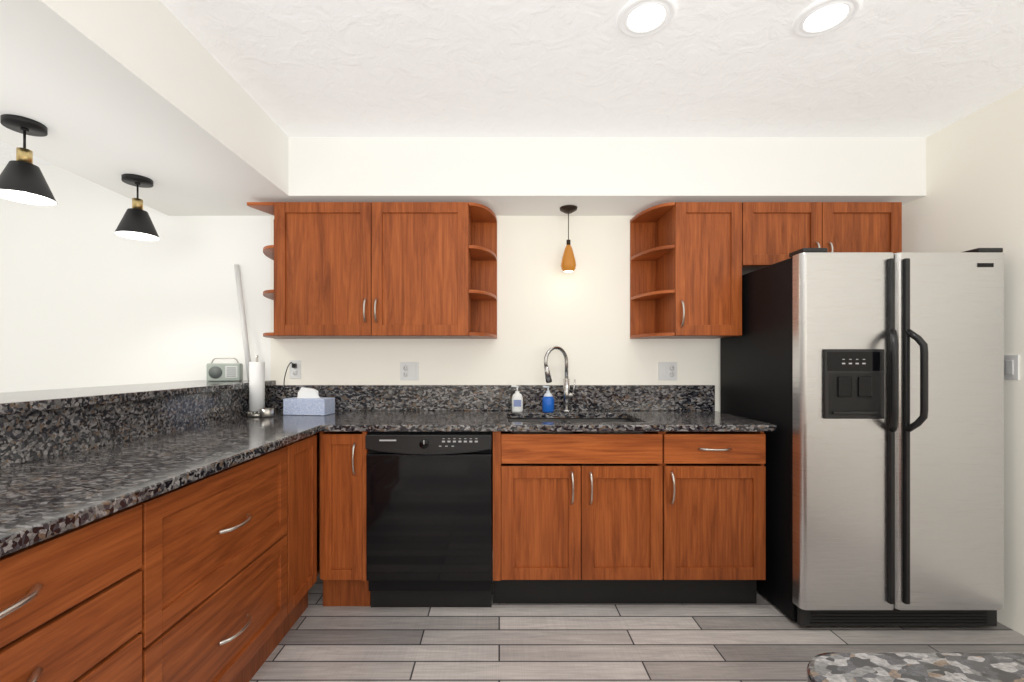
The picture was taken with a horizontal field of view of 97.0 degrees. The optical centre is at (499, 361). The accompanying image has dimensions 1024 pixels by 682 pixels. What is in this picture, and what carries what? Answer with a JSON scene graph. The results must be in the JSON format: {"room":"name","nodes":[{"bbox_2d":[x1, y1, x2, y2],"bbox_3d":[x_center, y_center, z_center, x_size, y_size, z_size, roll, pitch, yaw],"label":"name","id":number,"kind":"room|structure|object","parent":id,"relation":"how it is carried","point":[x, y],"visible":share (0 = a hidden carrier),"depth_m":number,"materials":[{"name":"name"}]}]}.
{"room":"kitchen","nodes":[
{"label":"kitchen","id":0,"kind":"room"},
{"bbox_2d":[0,165,719,411],"bbox_3d":[-1.835,-0.003,2.870,8.570,2.440,0.120,0,0,0],"label":"wall","id":1,"kind":"structure","parent":0,"point":[89,297],"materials":[{"name":"white paint"}]},
{"bbox_2d":[290,360,300,378],"bbox_3d":[-1.264,0.049,2.805,0.070,0.114,0.009,0,0,0],"label":"outlet","id":2,"kind":"object","parent":1,"relation":"attached to","point":[295,373],"visible":0.77,"depth_m":2.80,"materials":[{"name":"white plastic"}]},
{"bbox_2d":[284,362,296,397],"bbox_3d":[-1.280,0.152,2.760,0.066,0.296,0.085,0,0,0],"label":"power cord","id":3,"kind":"object","parent":2,"relation":"attached to","point":[294,365],"visible":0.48,"depth_m":2.76,"materials":[{"name":"black plastic"}]},
{"bbox_2d":[247,202,496,338],"bbox_3d":[-0.704,-0.509,2.628,1.380,0.737,0.360,0,0,0],"label":"upper cabinet","id":4,"kind":"object","parent":1,"relation":"attached to","point":[385,270],"visible":1,"depth_m":2.50,"materials":[{"name":"brown wood"}]},
{"bbox_2d":[400,362,418,379],"bbox_3d":[-0.556,0.060,2.805,0.116,0.114,0.009,0,0,0],"label":"outlet","id":5,"kind":"object","parent":1,"relation":"attached to","point":[409,370],"visible":1,"depth_m":2.80,"materials":[{"name":"white plastic"}]},
{"bbox_2d":[658,362,676,379],"bbox_3d":[1.045,0.060,2.805,0.116,0.114,0.009,0,0,0],"label":"outlet","id":6,"kind":"object","parent":1,"relation":"attached to","point":[667,370],"visible":1,"depth_m":2.80,"materials":[{"name":"white plastic"}]},
{"bbox_2d":[630,202,745,338],"bbox_3d":[1.074,-0.509,2.647,0.525,0.738,0.323,0,0,0],"label":"upper cabinet","id":7,"kind":"object","parent":1,"relation":"attached to","point":[691,263],"depth_m":2.50,"materials":[{"name":"brown wood"}]},
{"bbox_2d":[746,202,901,273],"bbox_3d":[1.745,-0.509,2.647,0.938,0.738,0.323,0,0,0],"label":"upper cabinet","id":8,"kind":"object","parent":1,"relation":"attached to","point":[774,230],"depth_m":2.50,"materials":[{"name":"brown wood"}]},
{"bbox_2d":[0,0,1023,164],"bbox_3d":[-1.835,-1.273,-0.195,8.570,0.100,6.250,0,0,0],"label":"ceiling","id":9,"kind":"structure","parent":0,"point":[548,68],"depth_m":1.88,"materials":[{"name":"white paint"}]},
{"bbox_2d":[0,0,295,215],"bbox_3d":[-1.600,-1.064,-0.195,0.900,0.318,6.010,0,0,0],"label":"soffit","id":10,"kind":"structure","parent":9,"relation":"attached to","point":[107,93],"depth_m":1.71,"materials":[{"name":"white paint"}]},
{"bbox_2d":[0,114,56,205],"bbox_3d":[-1.800,-0.762,1.716,0.178,0.284,0.178,0,0,0],"label":"pendant light","id":11,"kind":"object","parent":10,"relation":"hanging from","point":[22,179],"visible":1,"depth_m":1.70,"materials":[{"name":"black metal"}]},
{"bbox_2d":[114,174,159,240],"bbox_3d":[-1.790,-0.762,2.240,0.178,0.284,0.178,0,0,0],"label":"pendant light","id":12,"kind":"object","parent":10,"relation":"hanging from","point":[135,223],"visible":1,"depth_m":2.22,"materials":[{"name":"black metal"}]},
{"bbox_2d":[289,137,925,215],"bbox_3d":[0.590,-1.064,2.640,3.480,0.318,0.340,0,0,0],"label":"soffit","id":13,"kind":"object","parent":9,"relation":"attached to","point":[551,176],"depth_m":2.47,"materials":[{"name":"white paint"}]},
{"bbox_2d":[560,205,576,271],"bbox_3d":[0.408,-0.717,2.665,0.104,0.374,0.104,0,0,0],"label":"light","id":14,"kind":"object","parent":13,"relation":"hanging from","point":[568,262],"visible":1,"depth_m":2.64,"materials":[{"name":"orange glass"}]},
{"bbox_2d":[617,0,676,37],"bbox_3d":[0.520,-1.217,1.600,0.200,0.010,0.200,0,0,0],"label":"recessed light","id":15,"kind":"object","parent":9,"relation":"in","point":[639,18],"visible":1,"depth_m":1.60,"materials":[{"name":"white plastic"}]},
{"bbox_2d":[792,0,861,37],"bbox_3d":[1.155,-1.217,1.600,0.200,0.010,0.200,0,0,0],"label":"recessed light","id":16,"kind":"object","parent":9,"relation":"in","point":[819,18],"visible":1,"depth_m":1.60,"materials":[{"name":"white plastic"}]},
{"bbox_2d":[249,558,1023,681],"bbox_3d":[-1.835,1.267,-0.195,8.570,0.100,6.250,0,0,0],"label":"floor","id":17,"kind":"structure","parent":0,"point":[764,639],"depth_m":1.95,"materials":[{"name":"grey wood"}]},
{"bbox_2d":[0,495,159,681],"bbox_3d":[-1.158,0.776,0.730,0.558,0.880,0.819,0,0,0],"label":"base cabinet","id":18,"kind":"object","parent":17,"relation":"on","point":[81,603],"depth_m":0.97,"materials":[{"name":"brown wood"}]},
{"bbox_2d":[160,440,299,681],"bbox_3d":[-1.158,0.776,1.523,0.558,0.880,0.839,0,0,0],"label":"base cabinet","id":19,"kind":"object","parent":17,"relation":"on","point":[211,578],"depth_m":1.49,"materials":[{"name":"brown wood"}]},
{"bbox_2d":[0,380,323,556],"bbox_3d":[-1.363,0.226,1.215,1.034,0.218,1.890,0,0,0],"label":"countertop","id":20,"kind":"structure","parent":19,"relation":"on","point":[71,458],"depth_m":1.47,"materials":[{"name":"grey stone"}]},
{"bbox_2d":[207,358,242,380],"bbox_3d":[-1.630,0.047,2.688,0.180,0.139,0.064,0,0,-12],"label":"radio","id":21,"kind":"object","parent":20,"relation":"on","point":[224,371],"visible":1,"depth_m":2.66,"materials":[{"name":"grey plastic"}]},
{"bbox_2d":[234,264,264,416],"bbox_3d":[-1.458,-0.147,2.625,0.343,0.898,0.350,0,0,0],"label":"paper towel holder","id":22,"kind":"object","parent":20,"relation":"on","point":[255,371],"visible":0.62,"depth_m":2.49,"materials":[{"name":"white paper"}]},
{"bbox_2d":[259,408,273,417],"bbox_3d":[-1.270,0.280,2.470,0.072,0.045,0.072,0,0,0],"label":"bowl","id":23,"kind":"object","parent":20,"relation":"on","point":[265,412],"visible":1,"depth_m":2.44,"materials":[{"name":"silver metal"}]},
{"bbox_2d":[300,432,319,615],"bbox_3d":[-1.158,0.776,2.026,0.558,0.880,0.317,0,0,0],"label":"base cabinet","id":24,"kind":"object","parent":17,"relation":"on","point":[310,445],"depth_m":2.13,"materials":[{"name":"brown wood"}]},
{"bbox_2d":[320,432,367,605],"bbox_3d":[-0.759,0.776,2.498,0.236,0.880,0.617,0,0,0],"label":"base cabinet","id":25,"kind":"object","parent":17,"relation":"on","point":[342,454],"depth_m":2.19,"materials":[{"name":"brown wood"}]},
{"bbox_2d":[365,432,492,606],"bbox_3d":[-0.337,0.778,2.452,0.602,0.877,0.616,0,0,0],"label":"dishwasher","id":26,"kind":"object","parent":17,"relation":"on","point":[429,519],"visible":1,"depth_m":2.17,"materials":[{"name":"black metal"}]},
{"bbox_2d":[368,418,515,605],"bbox_3d":[-0.323,0.776,2.498,0.782,0.880,0.617,0,0,0],"label":"base cabinet","id":27,"kind":"object","parent":17,"relation":"on","point":[504,444],"depth_m":2.19,"materials":[{"name":"brown wood"}]},
{"bbox_2d":[516,418,679,603],"bbox_3d":[0.412,0.776,2.498,0.888,0.880,0.617,0,0,0],"label":"base cabinet","id":28,"kind":"object","parent":17,"relation":"on","point":[679,518],"depth_m":2.20,"materials":[{"name":"brown wood"}]},
{"bbox_2d":[324,385,776,431],"bbox_3d":[-0.277,0.226,2.484,3.206,0.218,0.648,0,0,0],"label":"countertop","id":29,"kind":"structure","parent":28,"relation":"on","point":[358,408],"depth_m":2.78,"materials":[{"name":"grey stone"}]},
{"bbox_2d":[283,387,334,415],"bbox_3d":[-1.090,0.225,2.600,0.250,0.155,0.120,0,0,8],"label":"tissue box","id":30,"kind":"object","parent":29,"relation":"on","point":[307,401],"visible":1,"depth_m":2.55,"materials":[{"name":"blue cardboard"}]},
{"bbox_2d":[511,385,522,411],"bbox_3d":[0.106,0.221,2.700,0.069,0.162,0.042,0,0,0],"label":"soap","id":31,"kind":"object","parent":29,"relation":"on","point":[517,401],"visible":1,"depth_m":2.69,"materials":[{"name":"white plastic"}]},
{"bbox_2d":[542,386,553,412],"bbox_3d":[0.292,0.223,2.700,0.072,0.159,0.072,0,0,0],"label":"soap","id":32,"kind":"object","parent":29,"relation":"on","point":[548,403],"visible":1,"depth_m":2.67,"materials":[{"name":"blue plastic"}]},
{"bbox_2d":[544,346,575,411],"bbox_3d":[0.358,0.105,2.682,0.201,0.396,0.140,0,0,0],"label":"faucet","id":33,"kind":"object","parent":29,"relation":"on","point":[567,395],"visible":1,"depth_m":2.71,"materials":[{"name":"silver metal"}]},
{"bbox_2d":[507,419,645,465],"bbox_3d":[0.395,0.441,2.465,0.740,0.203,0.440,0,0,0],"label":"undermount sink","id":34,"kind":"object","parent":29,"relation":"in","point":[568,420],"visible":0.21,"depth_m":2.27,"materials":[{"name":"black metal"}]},
{"bbox_2d":[680,432,765,603],"bbox_3d":[1.014,0.776,2.498,0.562,0.880,0.617,0,0,0],"label":"base cabinet","id":35,"kind":"object","parent":17,"relation":"on","point":[723,474],"depth_m":2.20,"materials":[{"name":"brown wood"}]},
{"bbox_2d":[720,248,1003,625],"bbox_3d":[1.810,0.353,2.363,0.916,1.727,0.834,0,0,0],"label":"fridge","id":36,"kind":"object","parent":17,"relation":"on","point":[870,385],"visible":0.98,"depth_m":2.02,"materials":[{"name":"silver metal"}]},
{"bbox_3d":[1.160,0.781,-0.042,1.640,0.873,0.956,0,0,0],"label":"cabinet","id":37,"kind":"object","parent":17,"relation":"on","visible":0},
{"bbox_2d":[807,652,1023,681],"bbox_3d":[1.150,0.323,-0.037,1.700,0.040,1.026,0,0,0],"label":"countertop","id":38,"kind":"structure","parent":37,"relation":"on","point":[917,667],"depth_m":0.45,"materials":[{"name":"stone"}]},
{"bbox_2d":[902,86,1023,634],"bbox_3d":[2.390,-0.003,-0.195,0.120,2.440,6.010,0,0,0],"label":"wall","id":39,"kind":"structure","parent":0,"point":[973,198],"depth_m":2.10,"materials":[{"name":"beige paint"}]},
{"bbox_2d":[1004,355,1018,379],"bbox_3d":[2.325,0.027,2.060,0.009,0.114,0.070,0,0,0],"label":"light switch","id":40,"kind":"object","parent":39,"relation":"attached to","point":[1011,367],"visible":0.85,"depth_m":2.05,"materials":[{"name":"white plastic"}]}
]}

